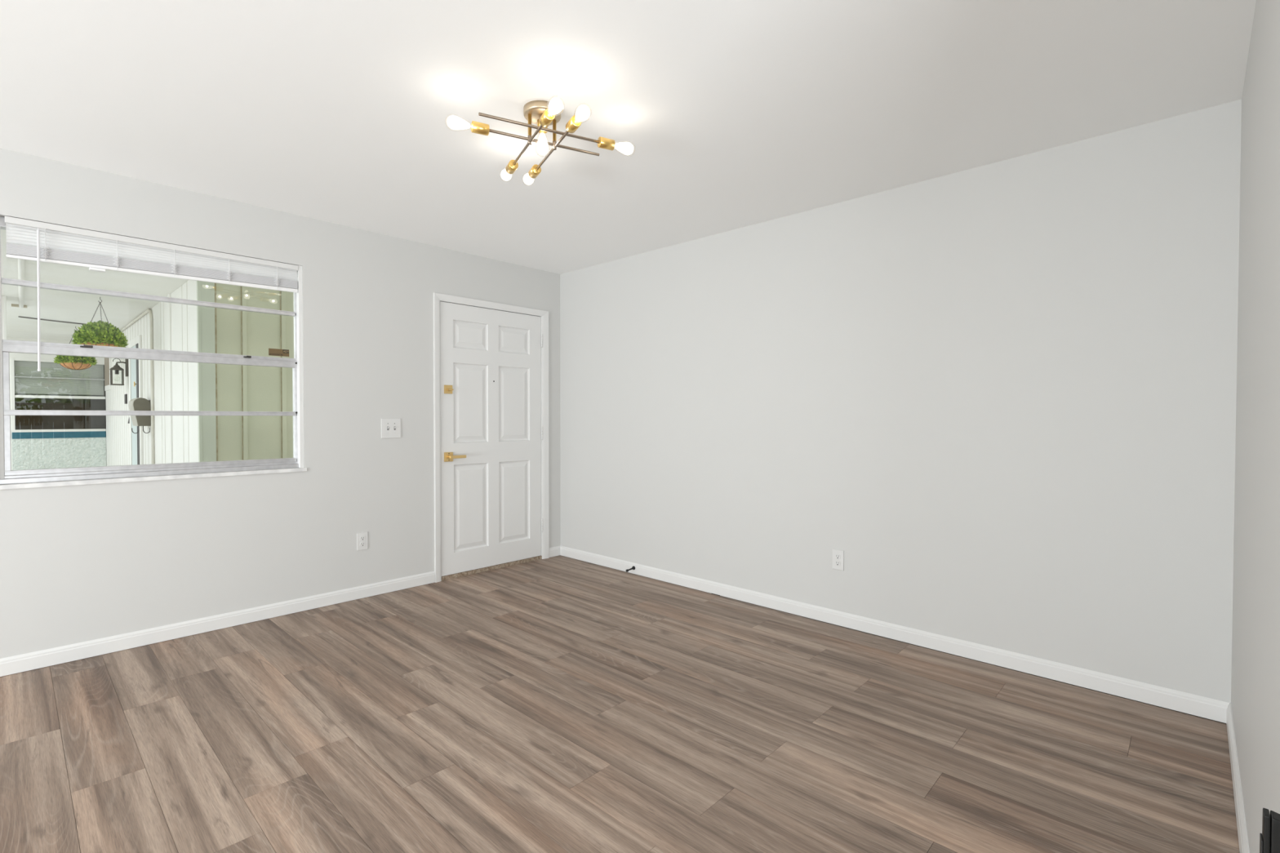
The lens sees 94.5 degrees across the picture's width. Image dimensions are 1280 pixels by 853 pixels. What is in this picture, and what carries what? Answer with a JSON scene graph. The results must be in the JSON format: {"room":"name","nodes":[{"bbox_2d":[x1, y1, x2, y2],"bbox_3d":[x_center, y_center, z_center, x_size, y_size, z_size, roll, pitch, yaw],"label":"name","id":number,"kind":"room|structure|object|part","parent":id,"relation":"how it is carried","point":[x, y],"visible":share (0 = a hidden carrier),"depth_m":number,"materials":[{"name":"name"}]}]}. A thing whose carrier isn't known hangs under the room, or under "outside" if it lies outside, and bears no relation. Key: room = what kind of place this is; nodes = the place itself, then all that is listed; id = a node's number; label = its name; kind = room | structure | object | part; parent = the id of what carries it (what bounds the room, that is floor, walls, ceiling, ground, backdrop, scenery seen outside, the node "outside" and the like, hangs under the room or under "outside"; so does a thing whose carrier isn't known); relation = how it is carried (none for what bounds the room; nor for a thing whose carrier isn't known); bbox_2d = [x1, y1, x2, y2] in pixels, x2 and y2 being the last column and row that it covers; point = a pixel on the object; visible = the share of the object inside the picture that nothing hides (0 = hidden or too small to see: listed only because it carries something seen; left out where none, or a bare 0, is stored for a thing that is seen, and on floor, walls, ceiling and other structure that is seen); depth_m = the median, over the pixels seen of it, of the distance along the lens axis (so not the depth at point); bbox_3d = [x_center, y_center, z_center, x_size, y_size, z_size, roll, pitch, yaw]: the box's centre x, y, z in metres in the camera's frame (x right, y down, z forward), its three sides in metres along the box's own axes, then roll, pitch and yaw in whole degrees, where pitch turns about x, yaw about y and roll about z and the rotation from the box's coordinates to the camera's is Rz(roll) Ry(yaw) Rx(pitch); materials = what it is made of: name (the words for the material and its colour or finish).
{"room":"empty living room","nodes":[
{"label":"empty living room","id":0,"kind":"room"},
{"bbox_2d":[1,295,6,339],"bbox_3d":[-6.796,-0.096,6.119,0.400,2.500,0.360,1,1,43],"label":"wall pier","id":1,"kind":"object","parent":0,"point":[3,297],"visible":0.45,"depth_m":6.08,"materials":[{"name":"white paint"}]},
{"bbox_2d":[0,147,560,658],"bbox_3d":[-3.428,-0.031,2.350,0.130,2.502,8.150,1,1,43],"label":"wall","id":2,"kind":"structure","parent":0,"point":[79,563],"depth_m":3.57,"materials":[{"name":"grey paint"}]},
{"bbox_2d":[0,216,306,489],"bbox_3d":[-2.576,-0.351,3.239,0.130,1.276,1.329,1,1,43],"label":"window","id":3,"kind":"structure","parent":2,"relation":"in","point":[43,477],"depth_m":3.14,"materials":[{"name":"metal"}]},
{"bbox_3d":[-2.583,-0.389,3.248,0.047,0.058,1.253,1,1,43],"label":"meeting rail","id":4,"kind":"part","parent":3,"relation":"part of","materials":[{"name":"metal"}]},
{"bbox_3d":[-2.584,0.215,3.258,0.042,0.023,1.253,1,1,43],"label":"sash rail","id":5,"kind":"part","parent":3,"relation":"part of","materials":[{"name":"metal"}]},
{"bbox_2d":[4,215,297,371],"bbox_3d":[-2.534,-0.628,3.210,0.056,0.716,1.236,1,1,43],"label":"window blind","id":6,"kind":"object","parent":3,"relation":"attached to","point":[38,242],"visible":1,"depth_m":3.08,"materials":[{"name":"white paint"}]},
{"bbox_3d":[-2.865,-0.877,2.857,0.032,0.153,0.041,0,1,-20],"label":"ladder cord","id":7,"kind":"part","parent":6,"relation":"part of","materials":[{"name":"white fabric"}]},
{"bbox_3d":[-2.687,-0.882,3.047,0.032,0.149,0.041,0,1,-20],"label":"ladder cord","id":8,"kind":"part","parent":6,"relation":"part of","materials":[{"name":"white fabric"}]},
{"bbox_3d":[-2.541,-0.820,3.214,0.022,0.044,1.230,1,1,43],"label":"rail","id":9,"kind":"part","parent":6,"relation":"part of","materials":[{"name":"white plastic"}]},
{"bbox_3d":[-2.527,-0.887,3.218,0.032,0.144,0.041,0,1,-20],"label":"ladder cord","id":10,"kind":"part","parent":6,"relation":"part of","materials":[{"name":"white fabric"}]},
{"bbox_3d":[-2.356,-0.892,3.399,0.032,0.140,0.041,0,1,-20],"label":"ladder cord","id":11,"kind":"part","parent":6,"relation":"part of","materials":[{"name":"white fabric"}]},
{"bbox_3d":[-2.190,-0.897,3.576,0.032,0.135,0.041,0,1,-20],"label":"ladder cord","id":12,"kind":"part","parent":6,"relation":"part of","materials":[{"name":"white fabric"}]},
{"bbox_3d":[-2.577,0.275,3.249,0.130,0.022,1.329,1,1,43],"label":"sill","id":13,"kind":"part","parent":3,"relation":"part of","materials":[{"name":"wood"}]},
{"bbox_2d":[268,348,288,356],"bbox_3d":[-2.218,-0.455,3.637,0.002,0.043,0.112,1,1,43],"label":"window sticker","id":14,"kind":"object","parent":3,"relation":"attached to","point":[273,352],"visible":1,"depth_m":3.63,"materials":[{"name":"brown paper"}]},
{"bbox_2d":[0,545,560,676],"bbox_3d":[-3.429,1.129,2.266,0.012,0.081,8.000,1,1,43],"label":"baseboard","id":15,"kind":"structure","parent":2,"relation":"attached to","point":[64,654],"depth_m":3.29,"materials":[{"name":"white paint"}]},
{"bbox_2d":[356,532,368,551],"bbox_3d":[-1.850,0.765,3.946,0.009,0.116,0.070,1,1,43],"label":"wall outlet","id":16,"kind":"object","parent":2,"relation":"attached to","point":[362,538],"visible":1,"depth_m":3.94,"materials":[{"name":"white plastic"}]},
{"bbox_2d":[360,542,365,546],"bbox_3d":[-1.849,0.784,3.945,0.003,0.028,0.034,1,1,43],"label":"receptacle","id":17,"kind":"object","parent":16,"relation":"attached to","point":[362,544],"depth_m":3.94,"materials":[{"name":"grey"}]},
{"bbox_2d":[360,536,365,540],"bbox_3d":[-1.849,0.746,3.944,0.003,0.028,0.034,1,1,43],"label":"receptacle","id":18,"kind":"object","parent":16,"relation":"attached to","point":[362,538],"depth_m":3.94,"materials":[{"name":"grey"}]},
{"bbox_2d":[381,418,400,438],"bbox_3d":[-1.712,0.012,4.075,0.016,0.135,0.136,1,1,43],"label":"light switch","id":19,"kind":"object","parent":2,"relation":"attached to","point":[390,428],"visible":1,"depth_m":4.07,"materials":[{"name":"white plastic"}]},
{"bbox_2d":[440,301,542,580],"bbox_3d":[-1.174,0.103,4.712,0.172,2.062,0.932,1,1,43],"label":"door","id":20,"kind":"structure","parent":2,"relation":"in","point":[491,429],"depth_m":4.66,"materials":[{"name":"white paint"}]},
{"bbox_3d":[-1.422,0.226,4.397,0.011,0.070,0.069,1,1,43],"label":"lever","id":21,"kind":"part","parent":20,"relation":"part of","materials":[{"name":"gold metal"}]},
{"bbox_3d":[-1.366,0.225,4.417,0.046,0.024,0.130,1,1,43],"label":"lever arm","id":22,"kind":"part","parent":20,"relation":"part of","materials":[{"name":"gold metal"}]},
{"bbox_2d":[433,292,549,582],"bbox_3d":[-1.157,0.079,4.702,0.062,2.112,1.041,1,1,43],"label":"trim","id":23,"kind":"structure","parent":2,"relation":"attached to","point":[437,297],"depth_m":4.59,"materials":[{"name":"white paint"}]},
{"bbox_2d":[0,555,1239,852],"bbox_3d":[-0.348,1.223,-0.505,8.300,0.003,8.170,1,1,43],"label":"floor","id":24,"kind":"structure","parent":0,"point":[559,704],"depth_m":2.19,"materials":[{"name":"brown laminate"}]},
{"bbox_2d":[0,0,1256,274],"bbox_3d":[-0.355,-1.280,-0.550,8.550,0.100,8.150,1,1,43],"label":"ceiling","id":25,"kind":"structure","parent":0,"point":[735,114],"depth_m":2.30,"materials":[{"name":"white paint"}]},
{"bbox_2d":[444,95,635,186],"bbox_3d":[-0.419,-1.187,2.394,0.674,0.185,0.602,1,1,26],"label":"ceiling lamp","id":26,"kind":"object","parent":25,"relation":"attached to","point":[544,113],"visible":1,"depth_m":2.34,"materials":[{"name":"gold metal"}]},
{"bbox_2d":[471,120,489,135],"bbox_3d":[-0.616,-1.149,2.281,0.062,0.041,0.041,0,1,-27],"label":"socket","id":27,"kind":"object","parent":26,"relation":"attached to","point":[477,127],"depth_m":2.27,"materials":[{"name":"gold metal"}]},
{"bbox_2d":[505,159,518,173],"bbox_3d":[-0.564,-1.144,2.608,0.041,0.041,0.062,0,1,-27],"label":"socket","id":28,"kind":"object","parent":26,"relation":"attached to","point":[512,166],"depth_m":2.59,"materials":[{"name":"gold metal"}]},
{"bbox_3d":[-0.454,-1.141,2.394,0.011,0.011,0.424,0,1,-27],"label":"rod","id":29,"kind":"part","parent":26,"relation":"part of","materials":[{"name":"brown metal"}]},
{"bbox_3d":[-0.442,-1.208,2.370,0.014,0.086,0.014,1,1,43],"label":"stem","id":30,"kind":"part","parent":26,"relation":"part of","materials":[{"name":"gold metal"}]},
{"bbox_2d":[528,164,541,178],"bbox_3d":[-0.472,-1.145,2.656,0.041,0.041,0.062,0,1,-27],"label":"socket","id":31,"kind":"object","parent":26,"relation":"attached to","point":[535,171],"depth_m":2.63,"materials":[{"name":"gold metal"}]},
{"bbox_3d":[-0.378,-1.149,2.283,0.482,0.011,0.011,0,1,-27],"label":"rod","id":32,"kind":"part","parent":26,"relation":"part of","materials":[{"name":"brown metal"}]},
{"bbox_2d":[537,118,547,133],"bbox_3d":[-0.395,-1.215,2.392,0.041,0.042,0.041,1,1,43],"label":"socket","id":33,"kind":"object","parent":26,"relation":"attached to","point":[541,131],"depth_m":2.40,"materials":[{"name":"gold metal"}]},
{"bbox_3d":[-0.382,-1.151,2.402,0.469,0.011,0.011,0,1,-27],"label":"rod","id":34,"kind":"part","parent":26,"relation":"part of","materials":[{"name":"brown metal"}]},
{"bbox_2d":[538,108,555,127],"bbox_3d":[-0.343,-1.137,2.180,0.041,0.041,0.062,0,1,-27],"label":"socket","id":35,"kind":"object","parent":26,"relation":"attached to","point":[547,117],"depth_m":2.17,"materials":[{"name":"gold metal"}]},
{"bbox_3d":[-0.361,-1.141,2.442,0.011,0.011,0.424,0,1,-27],"label":"rod","id":36,"kind":"part","parent":26,"relation":"part of","materials":[{"name":"brown metal"}]},
{"bbox_3d":[-0.349,-1.208,2.418,0.014,0.086,0.014,1,1,43],"label":"stem","id":37,"kind":"part","parent":26,"relation":"part of","materials":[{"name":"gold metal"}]},
{"bbox_2d":[565,115,581,133],"bbox_3d":[-0.250,-1.137,2.228,0.041,0.041,0.062,0,1,-27],"label":"socket","id":38,"kind":"object","parent":26,"relation":"attached to","point":[573,124],"depth_m":2.22,"materials":[{"name":"gold metal"}]},
{"bbox_2d":[597,136,615,150],"bbox_3d":[-0.138,-1.151,2.407,0.062,0.041,0.041,0,1,-27],"label":"socket","id":39,"kind":"object","parent":26,"relation":"attached to","point":[602,142],"depth_m":2.39,"materials":[{"name":"gold metal"}]},
{"bbox_2d":[560,99,1241,702],"bbox_3d":[2.383,-0.024,2.386,8.300,2.502,0.150,1,1,43],"label":"wall","id":40,"kind":"structure","parent":0,"point":[1005,391],"depth_m":3.00,"materials":[{"name":"grey paint"}]},
{"bbox_2d":[626,565,635,572],"bbox_3d":[-0.074,1.091,4.531,0.029,0.032,0.085,1,1,43],"label":"door stop","id":41,"kind":"object","parent":40,"relation":"attached to","point":[633,566],"visible":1,"depth_m":4.53,"materials":[{"name":"metal"}]},
{"bbox_2d":[831,549,844,570],"bbox_3d":[1.152,0.776,3.444,0.070,0.116,0.009,1,1,43],"label":"wall outlet","id":42,"kind":"object","parent":40,"relation":"attached to","point":[837,556],"visible":1,"depth_m":3.44,"materials":[{"name":"white plastic"}]},
{"bbox_2d":[835,560,840,565],"bbox_3d":[1.150,0.796,3.442,0.034,0.028,0.003,1,1,43],"label":"receptacle","id":43,"kind":"object","parent":42,"relation":"attached to","point":[837,562],"depth_m":3.44,"materials":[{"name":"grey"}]},
{"bbox_2d":[835,554,840,559],"bbox_3d":[1.150,0.757,3.442,0.034,0.028,0.003,1,1,43],"label":"receptacle","id":44,"kind":"object","parent":42,"relation":"attached to","point":[837,556],"depth_m":3.44,"materials":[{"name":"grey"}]},
{"bbox_2d":[560,546,1230,723],"bbox_3d":[2.326,1.135,2.346,8.300,0.081,0.012,1,1,43],"label":"baseboard","id":45,"kind":"structure","parent":40,"relation":"attached to","point":[1176,700],"depth_m":3.01,"materials":[{"name":"white paint"}]},
{"bbox_2d":[1231,0,1279,852],"bbox_3d":[-0.352,0.022,-0.635,0.120,2.502,8.000,1,1,43],"label":"wall","id":46,"kind":"structure","parent":0,"point":[1255,631],"depth_m":1.51,"materials":[{"name":"grey paint"}]},
{"bbox_2d":[1226,702,1249,852],"bbox_3d":[1.513,1.149,1.471,0.012,0.081,2.400,1,1,43],"label":"baseboard","id":47,"kind":"structure","parent":46,"relation":"attached to","point":[1243,843],"depth_m":1.84,"materials":[{"name":"white paint"}]},
{"bbox_2d":[1259,808,1279,852],"bbox_3d":[0.838,0.605,0.767,0.048,0.194,0.024,1,1,43],"label":"wall device","id":48,"kind":"object","parent":46,"relation":"attached to","point":[1269,838],"visible":1,"depth_m":0.77,"materials":[{"name":"black plastic"}]},
{"bbox_3d":[0.822,0.617,0.784,0.002,0.148,0.021,1,1,43],"label":"panel","id":49,"kind":"part","parent":48,"relation":"part of","materials":[{"name":"grey metal"}]},
{"bbox_3d":[-7.561,1.149,8.198,13.870,0.080,13.000,1,1,43],"label":"ground porch","id":50,"kind":"structure","parent":0,"visible":0},
{"bbox_2d":[6,337,106,470],"bbox_3d":[-10.443,-0.145,8.815,0.170,2.500,3.987,1,1,43],"label":"wall","id":51,"kind":"structure","parent":50,"relation":"on","point":[69,452],"depth_m":9.63,"materials":[{"name":"white paint"}]},
{"bbox_2d":[10,357,106,432],"bbox_3d":[-9.519,-0.501,9.718,0.095,1.175,1.099,1,1,43],"label":"window","id":52,"kind":"structure","parent":51,"relation":"in","point":[12,359],"depth_m":9.53,"materials":[{"name":"white"}]},
{"bbox_2d":[13,360,103,396],"bbox_3d":[-9.574,-0.783,9.771,0.035,0.550,1.069,1,1,43],"label":"window blind","id":53,"kind":"object","parent":52,"relation":"attached to","point":[46,368],"visible":0.99,"depth_m":9.72,"materials":[{"name":"grey"}]},
{"bbox_3d":[-9.574,-0.521,9.776,0.035,0.022,1.069,1,1,43],"label":"rail","id":54,"kind":"part","parent":53,"relation":"part of","materials":[{"name":"grey"}]},
{"bbox_2d":[12,431,106,439],"bbox_3d":[-9.555,0.137,9.761,0.180,0.103,1.099,1,1,43],"label":"trim","id":55,"kind":"structure","parent":51,"relation":"on","point":[93,433],"depth_m":9.67,"materials":[{"name":"teal tile"}]},
{"bbox_2d":[14,361,106,466],"bbox_3d":[-10.362,-0.173,10.495,2.010,2.400,2.050,1,1,43],"label":"wall","id":56,"kind":"structure","parent":50,"relation":"on","point":[22,422],"depth_m":11.19,"materials":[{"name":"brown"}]},
{"bbox_2d":[105,280,198,466],"bbox_3d":[-6.436,-0.122,7.685,7.263,2.500,0.174,1,1,43],"label":"wall","id":57,"kind":"structure","parent":50,"relation":"on","point":[174,325],"depth_m":6.20,"materials":[{"name":"white"}]},
{"bbox_2d":[104,357,111,391],"bbox_3d":[-8.790,-0.929,9.767,0.800,0.660,0.020,1,1,43],"label":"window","id":58,"kind":"structure","parent":57,"relation":"in","point":[107,360],"depth_m":9.69,"materials":[{"name":"white"}]},
{"bbox_3d":[-8.801,-0.929,9.771,0.580,0.500,0.010,1,1,43],"label":"pane","id":59,"kind":"part","parent":58,"relation":"part of","materials":[{"name":"white"}]},
{"bbox_2d":[109,358,128,385],"bbox_3d":[-7.127,-0.757,8.094,0.148,0.385,0.189,1,1,43],"label":"wall lantern","id":60,"kind":"object","parent":57,"relation":"attached to","point":[117,368],"visible":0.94,"depth_m":8.07,"materials":[{"name":"brown metal"}]},
{"bbox_3d":[-7.122,-0.888,8.096,0.018,0.088,0.140,1,1,43],"label":"arm","id":61,"kind":"part","parent":60,"relation":"part of","materials":[{"name":"brown metal"}]},
{"bbox_2d":[124,394,127,404],"bbox_3d":[-7.185,-0.385,8.272,0.120,0.135,0.018,1,1,43],"label":"plate","id":62,"kind":"object","parent":57,"relation":"attached to","point":[125,395],"visible":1,"depth_m":8.23,"materials":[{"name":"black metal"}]},
{"bbox_2d":[128,334,143,465],"bbox_3d":[-6.509,-0.006,7.626,1.000,2.250,0.043,1,1,43],"label":"door","id":63,"kind":"structure","parent":57,"relation":"in","point":[135,383],"depth_m":7.61,"materials":[{"name":"white"}]},
{"bbox_2d":[120,309,154,463],"bbox_3d":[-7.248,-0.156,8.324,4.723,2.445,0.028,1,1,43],"label":"drain pipe","id":64,"kind":"object","parent":57,"relation":"attached to","point":[147,311],"visible":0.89,"depth_m":6.71,"materials":[{"name":"white metal"}]},
{"bbox_2d":[128,397,151,433],"bbox_3d":[-5.807,-0.126,6.881,0.360,0.415,0.175,1,1,43],"label":"mailbox","id":65,"kind":"object","parent":57,"relation":"attached to","point":[139,403],"visible":0.92,"depth_m":6.76,"materials":[{"name":"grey metal"}]},
{"bbox_3d":[-5.840,-0.170,6.845,0.356,0.326,0.078,1,1,43],"label":"lid","id":66,"kind":"part","parent":65,"relation":"part of","materials":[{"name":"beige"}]},
{"bbox_2d":[196,280,293,462],"bbox_3d":[-1.761,-0.111,7.424,0.146,2.500,6.167,1,1,43],"label":"wall","id":67,"kind":"structure","parent":50,"relation":"on","point":[220,387],"depth_m":5.37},
{"label":"outside","id":68,"kind":"structure","parent":0,"visible":0},
{"bbox_2d":[0,229,188,341],"bbox_3d":[-4.967,-1.458,9.413,11.810,0.120,7.620,1,1,43],"label":"ceiling","id":69,"kind":"structure","parent":68,"point":[55,304],"depth_m":6.22,"materials":[{"name":"paint"}]},
{"bbox_2d":[11,258,26,308],"bbox_3d":[-5.459,-1.311,5.228,4.060,0.038,0.122,1,1,43],"label":"conduit","id":70,"kind":"object","parent":69,"relation":"attached to","point":[20,262],"visible":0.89,"depth_m":5.47,"materials":[{"name":"white"}]},
{"bbox_2d":[17,315,84,324],"bbox_3d":[-7.500,-1.365,7.760,0.024,0.016,0.949,1,1,24],"label":"cable","id":71,"kind":"object","parent":69,"relation":"attached to","point":[18,316],"visible":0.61,"depth_m":7.61,"materials":[{"name":"grey plastic"}]},
{"bbox_2d":[53,326,97,369],"bbox_3d":[-7.788,-1.081,8.169,0.450,0.600,0.451,1,1,43],"label":"hanging plant","id":72,"kind":"object","parent":69,"relation":"hanging from","point":[73,362],"visible":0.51,"depth_m":8.07,"materials":[{"name":"green plant"}]},
{"bbox_3d":[-7.786,-0.835,8.173,0.341,0.107,0.342,1,1,43],"label":"wire frame","id":73,"kind":"part","parent":72,"relation":"part of","materials":[{"name":"brown"}]},
{"bbox_2d":[71,297,128,347],"bbox_3d":[-5.608,-1.050,6.152,0.445,0.590,0.452,1,1,43],"label":"hanging plant","id":74,"kind":"object","parent":69,"relation":"hanging from","point":[100,333],"visible":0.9,"depth_m":6.05,"materials":[{"name":"green plant"}]}
]}

